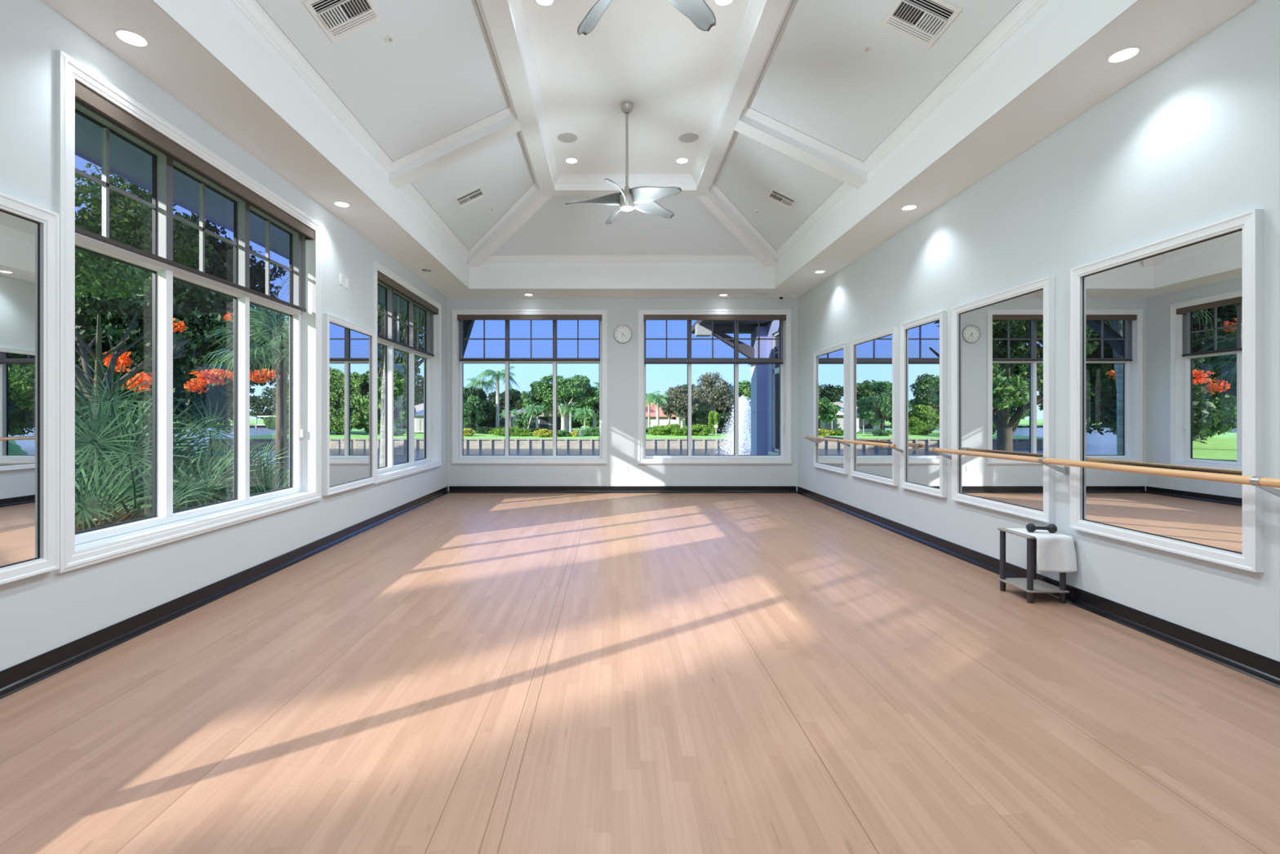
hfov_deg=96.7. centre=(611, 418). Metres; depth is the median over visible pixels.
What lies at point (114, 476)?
palmetto
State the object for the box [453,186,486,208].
ceiling vent
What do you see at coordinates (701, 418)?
shrub
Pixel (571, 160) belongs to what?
recessed light
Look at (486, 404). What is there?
tree
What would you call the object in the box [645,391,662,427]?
palm tree
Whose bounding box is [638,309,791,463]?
window
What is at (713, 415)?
shrub
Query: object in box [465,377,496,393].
tree
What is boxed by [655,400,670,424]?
palm tree
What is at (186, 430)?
palmetto
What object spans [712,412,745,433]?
shrub
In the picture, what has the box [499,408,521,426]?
palm tree
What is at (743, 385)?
tree
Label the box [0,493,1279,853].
floor
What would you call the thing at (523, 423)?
tree
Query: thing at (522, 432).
shrub
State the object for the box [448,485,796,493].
baseboard
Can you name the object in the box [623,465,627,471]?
wall outlet
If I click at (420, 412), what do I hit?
canopy tent
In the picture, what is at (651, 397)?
palm tree
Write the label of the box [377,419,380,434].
shrub
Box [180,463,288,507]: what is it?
palmetto
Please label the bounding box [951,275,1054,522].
wall mirror
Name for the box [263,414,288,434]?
shrub
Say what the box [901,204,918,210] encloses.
recessed light
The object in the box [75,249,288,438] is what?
tree
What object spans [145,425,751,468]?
lake water
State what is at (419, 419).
house
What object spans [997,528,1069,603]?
side table
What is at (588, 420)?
tree
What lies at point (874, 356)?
wall mirror
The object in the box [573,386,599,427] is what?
tree
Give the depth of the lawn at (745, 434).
70.12 m
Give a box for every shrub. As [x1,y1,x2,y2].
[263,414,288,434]
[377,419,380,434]
[393,428,405,435]
[463,427,476,435]
[466,425,515,433]
[487,426,533,436]
[527,427,550,435]
[532,428,552,436]
[556,429,569,436]
[568,430,583,436]
[581,426,599,435]
[645,426,653,434]
[647,424,671,435]
[657,422,687,435]
[684,424,711,435]
[685,410,727,433]
[707,410,719,434]
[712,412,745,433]
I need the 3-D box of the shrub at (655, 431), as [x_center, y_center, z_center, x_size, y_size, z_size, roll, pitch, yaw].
[6.247,1.661,72.931,3.155,1.650,1.952,0,0,0]
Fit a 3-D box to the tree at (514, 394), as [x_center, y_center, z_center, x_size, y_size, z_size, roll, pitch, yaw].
[-16.135,-1.192,90.373,8.922,7.137,5.397,0,0,0]
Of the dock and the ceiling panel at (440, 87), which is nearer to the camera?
the ceiling panel at (440, 87)
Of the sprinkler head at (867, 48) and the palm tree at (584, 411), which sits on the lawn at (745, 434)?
the palm tree at (584, 411)
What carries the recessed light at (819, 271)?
in the ceiling at (174, 60)
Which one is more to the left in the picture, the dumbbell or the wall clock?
the wall clock
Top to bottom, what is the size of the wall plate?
0.116 m
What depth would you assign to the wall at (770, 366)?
12.79 m
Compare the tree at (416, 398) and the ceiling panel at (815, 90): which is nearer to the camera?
the ceiling panel at (815, 90)
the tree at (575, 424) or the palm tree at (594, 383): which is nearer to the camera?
the palm tree at (594, 383)
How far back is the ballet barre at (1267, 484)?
3.49 m
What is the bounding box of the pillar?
[751,364,767,454]
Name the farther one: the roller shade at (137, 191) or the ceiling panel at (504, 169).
the ceiling panel at (504, 169)
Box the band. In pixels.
[152,0,1137,288]
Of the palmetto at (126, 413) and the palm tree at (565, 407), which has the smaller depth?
the palmetto at (126, 413)
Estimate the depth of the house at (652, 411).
91.99 m
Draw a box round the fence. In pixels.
[207,438,751,448]
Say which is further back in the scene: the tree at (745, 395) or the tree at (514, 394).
the tree at (514, 394)
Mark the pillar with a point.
(758, 371)
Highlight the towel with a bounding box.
[1005,528,1077,572]
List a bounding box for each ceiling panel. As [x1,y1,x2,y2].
[218,0,518,181]
[396,130,540,263]
[479,195,764,266]
[708,129,857,264]
[738,0,1062,181]
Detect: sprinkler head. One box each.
[384,35,395,43]
[862,44,872,52]
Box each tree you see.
[75,248,192,422]
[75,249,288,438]
[106,373,257,437]
[115,384,233,436]
[249,386,288,419]
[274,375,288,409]
[286,316,423,422]
[378,395,416,426]
[399,389,420,404]
[463,386,485,426]
[463,386,496,431]
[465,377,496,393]
[473,365,519,426]
[476,406,505,427]
[487,388,524,412]
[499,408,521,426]
[511,412,533,428]
[519,373,599,430]
[522,404,543,428]
[558,403,582,432]
[561,403,583,428]
[571,406,596,428]
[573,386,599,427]
[576,413,599,428]
[593,382,599,388]
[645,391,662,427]
[645,392,671,426]
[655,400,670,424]
[661,384,698,427]
[680,383,702,419]
[684,406,714,424]
[691,371,733,411]
[702,377,719,413]
[718,400,733,413]
[722,395,733,413]
[729,379,751,431]
[733,386,751,430]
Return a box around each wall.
[0,0,447,671]
[447,297,797,492]
[645,419,687,428]
[767,364,776,454]
[797,0,1279,661]
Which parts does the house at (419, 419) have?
window panel, window panel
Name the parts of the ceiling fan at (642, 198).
blade, blade, blade, rod, blade, blade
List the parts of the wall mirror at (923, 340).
glass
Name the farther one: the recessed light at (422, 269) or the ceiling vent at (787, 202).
the recessed light at (422, 269)
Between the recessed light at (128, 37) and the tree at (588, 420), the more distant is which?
the tree at (588, 420)
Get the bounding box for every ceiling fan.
[565,101,681,224]
[577,0,715,35]
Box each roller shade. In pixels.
[75,80,315,311]
[377,271,438,356]
[457,315,601,360]
[643,315,786,364]
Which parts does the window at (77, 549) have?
frame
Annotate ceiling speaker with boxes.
[556,132,577,142]
[678,132,699,142]
[752,291,769,295]
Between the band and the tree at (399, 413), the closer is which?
the band
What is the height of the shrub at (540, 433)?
1.214 m
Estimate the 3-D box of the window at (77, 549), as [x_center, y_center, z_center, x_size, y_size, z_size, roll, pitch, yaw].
[-3.075,-0.569,4.405,0.279,2.796,2.738,0,0,0]
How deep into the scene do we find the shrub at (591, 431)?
72.05 m
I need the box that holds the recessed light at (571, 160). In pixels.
[564,157,577,164]
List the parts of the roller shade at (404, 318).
rail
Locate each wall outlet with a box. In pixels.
[345,276,348,288]
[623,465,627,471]
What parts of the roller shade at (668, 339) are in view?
rail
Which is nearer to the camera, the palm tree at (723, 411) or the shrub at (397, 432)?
the shrub at (397, 432)
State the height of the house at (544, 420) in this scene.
4.800 m
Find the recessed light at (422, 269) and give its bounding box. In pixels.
[421,268,431,271]
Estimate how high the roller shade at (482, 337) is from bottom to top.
0.826 m
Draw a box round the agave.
[575,430,586,436]
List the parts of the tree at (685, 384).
crown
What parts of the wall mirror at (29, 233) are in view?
glass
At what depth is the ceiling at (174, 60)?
4.14 m
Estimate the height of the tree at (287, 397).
10.080 m
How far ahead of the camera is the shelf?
4.27 m
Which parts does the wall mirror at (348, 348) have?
glass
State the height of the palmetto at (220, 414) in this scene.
2.508 m
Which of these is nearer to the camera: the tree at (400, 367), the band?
the band
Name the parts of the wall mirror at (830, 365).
glass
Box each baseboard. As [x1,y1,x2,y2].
[0,485,448,698]
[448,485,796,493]
[796,486,1279,688]
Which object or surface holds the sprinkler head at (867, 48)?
attached to the ceiling panel at (815, 90)
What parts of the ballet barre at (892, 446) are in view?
wooden rail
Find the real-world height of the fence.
1.530 m
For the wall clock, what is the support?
attached to the wall at (622, 357)
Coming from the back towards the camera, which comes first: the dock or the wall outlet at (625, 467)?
the dock
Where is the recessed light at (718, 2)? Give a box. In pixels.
[713,0,733,6]
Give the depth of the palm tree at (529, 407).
73.77 m
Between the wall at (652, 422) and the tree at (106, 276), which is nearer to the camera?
the tree at (106, 276)
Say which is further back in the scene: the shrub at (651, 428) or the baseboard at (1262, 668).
the shrub at (651, 428)
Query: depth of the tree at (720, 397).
80.94 m
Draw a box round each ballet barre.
[804,435,903,453]
[928,447,1279,497]
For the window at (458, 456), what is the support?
in the wall at (622, 357)
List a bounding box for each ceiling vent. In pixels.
[303,0,383,42]
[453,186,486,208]
[764,187,798,209]
[880,0,962,48]
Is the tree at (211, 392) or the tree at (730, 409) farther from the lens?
the tree at (730, 409)
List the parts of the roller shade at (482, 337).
rail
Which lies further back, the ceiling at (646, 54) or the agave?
the agave
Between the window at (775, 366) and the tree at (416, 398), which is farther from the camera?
the tree at (416, 398)
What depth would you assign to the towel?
4.11 m
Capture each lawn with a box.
[208,419,264,425]
[222,426,751,438]
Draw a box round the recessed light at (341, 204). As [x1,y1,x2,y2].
[333,201,350,207]
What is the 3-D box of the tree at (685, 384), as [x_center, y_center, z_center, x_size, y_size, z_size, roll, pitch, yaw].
[12.377,-1.645,92.024,7.213,7.986,6.348,0,0,0]
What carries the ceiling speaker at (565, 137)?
attached to the ceiling at (646, 54)
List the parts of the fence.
post, post, post, post, post, post, post, post, post, post, post, post, post, post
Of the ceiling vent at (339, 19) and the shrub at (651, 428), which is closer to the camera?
the ceiling vent at (339, 19)
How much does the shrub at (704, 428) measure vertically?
1.682 m
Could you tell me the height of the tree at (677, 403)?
7.140 m
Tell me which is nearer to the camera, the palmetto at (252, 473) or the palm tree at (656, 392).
the palmetto at (252, 473)
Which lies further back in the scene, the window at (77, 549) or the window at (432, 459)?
the window at (432, 459)
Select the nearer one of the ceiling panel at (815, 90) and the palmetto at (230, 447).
the ceiling panel at (815, 90)
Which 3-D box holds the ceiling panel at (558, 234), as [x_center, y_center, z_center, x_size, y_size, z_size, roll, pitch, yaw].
[0.177,-2.944,8.871,4.810,0.800,1.383,0,0,0]
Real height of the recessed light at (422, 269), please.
0.019 m
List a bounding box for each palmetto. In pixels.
[75,354,196,511]
[75,373,231,499]
[75,398,278,504]
[75,399,142,531]
[75,403,209,530]
[75,413,271,520]
[109,430,222,480]
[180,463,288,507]
[185,429,288,500]
[194,435,271,475]
[205,451,288,502]
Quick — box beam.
[389,0,866,266]
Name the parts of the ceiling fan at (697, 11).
blade, blade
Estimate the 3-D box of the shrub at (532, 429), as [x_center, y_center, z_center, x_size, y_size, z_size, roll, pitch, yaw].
[-9.599,1.818,73.890,4.786,1.300,1.379,0,0,-2]
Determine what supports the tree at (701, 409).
on the lawn at (745, 434)
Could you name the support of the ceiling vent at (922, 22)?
attached to the ceiling panel at (815, 90)
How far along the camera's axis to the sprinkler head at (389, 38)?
4.48 m
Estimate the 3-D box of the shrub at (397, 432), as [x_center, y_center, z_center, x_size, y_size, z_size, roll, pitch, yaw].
[-27.029,1.836,71.093,2.658,1.174,1.971,0,0,0]
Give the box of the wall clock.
[613,324,631,342]
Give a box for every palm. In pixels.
[195,303,288,488]
[379,349,395,467]
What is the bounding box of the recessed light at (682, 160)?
[675,157,688,164]
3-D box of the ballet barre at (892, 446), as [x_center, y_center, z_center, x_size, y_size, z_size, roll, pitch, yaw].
[3.272,0.352,7.910,0.198,0.130,2.980,0,0,0]
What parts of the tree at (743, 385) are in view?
crown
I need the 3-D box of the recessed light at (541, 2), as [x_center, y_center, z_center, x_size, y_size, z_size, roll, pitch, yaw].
[-0.540,-3.382,4.590,0.170,0.006,0.170,0,0,0]
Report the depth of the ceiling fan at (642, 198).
6.11 m
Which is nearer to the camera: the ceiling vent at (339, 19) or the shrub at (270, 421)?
the ceiling vent at (339, 19)
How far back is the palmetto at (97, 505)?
4.93 m
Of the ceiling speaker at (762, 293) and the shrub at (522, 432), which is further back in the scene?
the shrub at (522, 432)
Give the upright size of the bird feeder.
1.350 m
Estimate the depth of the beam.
6.19 m
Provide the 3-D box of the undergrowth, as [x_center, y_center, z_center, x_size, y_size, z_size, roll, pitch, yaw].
[-4.822,1.442,5.132,1.934,1.537,3.267,0,0,-3]
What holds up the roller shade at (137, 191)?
attached to the window at (77, 549)
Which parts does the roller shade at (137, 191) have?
rail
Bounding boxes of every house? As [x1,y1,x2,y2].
[393,403,504,431]
[511,407,573,431]
[645,400,675,419]
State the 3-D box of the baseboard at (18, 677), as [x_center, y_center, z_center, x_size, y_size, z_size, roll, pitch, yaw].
[-2.951,1.288,2.899,0.030,0.122,14.798,0,0,0]
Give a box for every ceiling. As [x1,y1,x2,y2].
[42,0,1257,297]
[523,0,748,174]
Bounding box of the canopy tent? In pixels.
[414,409,423,414]
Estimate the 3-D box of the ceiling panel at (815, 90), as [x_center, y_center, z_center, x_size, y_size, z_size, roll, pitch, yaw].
[2.055,-2.944,4.540,1.380,0.800,3.131,0,0,0]
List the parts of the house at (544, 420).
window panel, window panel, window panel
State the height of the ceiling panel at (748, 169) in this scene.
0.800 m
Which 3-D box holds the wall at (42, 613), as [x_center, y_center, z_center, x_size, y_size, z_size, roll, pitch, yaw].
[-3.076,-0.460,2.899,0.220,3.620,14.798,0,0,0]
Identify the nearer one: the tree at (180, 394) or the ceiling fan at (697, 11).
the ceiling fan at (697, 11)
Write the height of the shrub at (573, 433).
0.997 m
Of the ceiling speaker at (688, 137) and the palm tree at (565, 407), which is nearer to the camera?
the ceiling speaker at (688, 137)
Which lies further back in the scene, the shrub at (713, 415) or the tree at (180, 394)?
the shrub at (713, 415)
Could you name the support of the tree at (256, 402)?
on the lawn at (252, 422)
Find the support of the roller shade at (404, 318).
attached to the window at (432, 459)
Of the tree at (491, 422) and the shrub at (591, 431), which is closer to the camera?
the shrub at (591, 431)
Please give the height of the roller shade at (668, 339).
0.881 m
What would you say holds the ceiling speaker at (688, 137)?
attached to the ceiling at (646, 54)
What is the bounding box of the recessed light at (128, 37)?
[113,28,149,48]
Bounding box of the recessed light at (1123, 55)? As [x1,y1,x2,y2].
[1106,46,1141,63]
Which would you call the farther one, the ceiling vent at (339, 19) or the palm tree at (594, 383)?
the palm tree at (594, 383)
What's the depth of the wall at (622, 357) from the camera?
10.30 m
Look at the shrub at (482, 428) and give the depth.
76.28 m
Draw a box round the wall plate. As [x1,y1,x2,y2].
[339,273,342,284]
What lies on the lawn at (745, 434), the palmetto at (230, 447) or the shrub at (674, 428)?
the shrub at (674, 428)
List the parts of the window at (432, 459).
frame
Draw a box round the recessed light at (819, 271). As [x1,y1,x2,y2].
[813,270,825,273]
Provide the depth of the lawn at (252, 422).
281.28 m
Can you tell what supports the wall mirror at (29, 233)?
attached to the wall at (42, 613)
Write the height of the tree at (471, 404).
6.945 m
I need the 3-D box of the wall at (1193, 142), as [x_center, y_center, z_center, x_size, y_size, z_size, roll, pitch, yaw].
[3.481,-0.460,2.899,0.220,3.620,14.798,0,0,0]
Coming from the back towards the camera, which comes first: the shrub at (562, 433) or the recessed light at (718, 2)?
the shrub at (562, 433)
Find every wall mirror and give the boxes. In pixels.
[0,191,59,584]
[322,313,376,495]
[813,342,848,474]
[850,326,897,485]
[900,311,946,497]
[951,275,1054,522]
[1070,208,1264,572]
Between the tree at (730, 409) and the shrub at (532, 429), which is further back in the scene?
the tree at (730, 409)
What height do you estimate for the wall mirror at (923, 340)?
1.875 m
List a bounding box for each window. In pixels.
[55,49,321,573]
[373,260,441,484]
[451,309,607,463]
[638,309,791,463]
[768,364,779,454]
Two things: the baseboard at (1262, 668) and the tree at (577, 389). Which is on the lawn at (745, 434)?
the tree at (577, 389)
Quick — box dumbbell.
[1026,523,1057,533]
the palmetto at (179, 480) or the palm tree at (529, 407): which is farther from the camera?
the palm tree at (529, 407)
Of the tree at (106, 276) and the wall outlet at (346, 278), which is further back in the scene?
the tree at (106, 276)
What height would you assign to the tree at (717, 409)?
8.463 m
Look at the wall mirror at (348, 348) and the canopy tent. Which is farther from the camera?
the canopy tent
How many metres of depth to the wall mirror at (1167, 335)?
3.38 m
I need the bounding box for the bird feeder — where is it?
[714,425,717,435]
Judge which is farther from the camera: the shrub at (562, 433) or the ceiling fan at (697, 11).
the shrub at (562, 433)
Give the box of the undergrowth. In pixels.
[75,496,180,532]
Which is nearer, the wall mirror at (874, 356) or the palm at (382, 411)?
the wall mirror at (874, 356)
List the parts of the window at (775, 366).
sill, frame, pane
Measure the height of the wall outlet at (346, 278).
0.116 m
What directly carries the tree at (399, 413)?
on the lawn at (745, 434)
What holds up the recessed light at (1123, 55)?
in the ceiling at (174, 60)
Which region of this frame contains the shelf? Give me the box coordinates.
[997,577,1069,592]
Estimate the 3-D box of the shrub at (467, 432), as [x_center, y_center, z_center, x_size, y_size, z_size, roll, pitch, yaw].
[-19.018,1.787,71.118,4.430,1.265,1.753,0,0,0]
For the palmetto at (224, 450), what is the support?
on the ground
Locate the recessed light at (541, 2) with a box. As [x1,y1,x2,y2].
[534,0,555,6]
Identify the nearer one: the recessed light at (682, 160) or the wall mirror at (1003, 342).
the wall mirror at (1003, 342)
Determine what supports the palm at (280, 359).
on the ground
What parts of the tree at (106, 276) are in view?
crown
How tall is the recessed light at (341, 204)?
0.006 m
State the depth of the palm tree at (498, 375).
77.79 m
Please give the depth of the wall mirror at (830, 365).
8.69 m
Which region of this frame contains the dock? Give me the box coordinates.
[254,415,275,427]
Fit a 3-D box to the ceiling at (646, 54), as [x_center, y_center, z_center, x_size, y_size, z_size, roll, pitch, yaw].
[0.198,-3.410,2.908,2.025,0.050,10.195,0,0,0]
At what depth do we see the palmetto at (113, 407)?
6.60 m

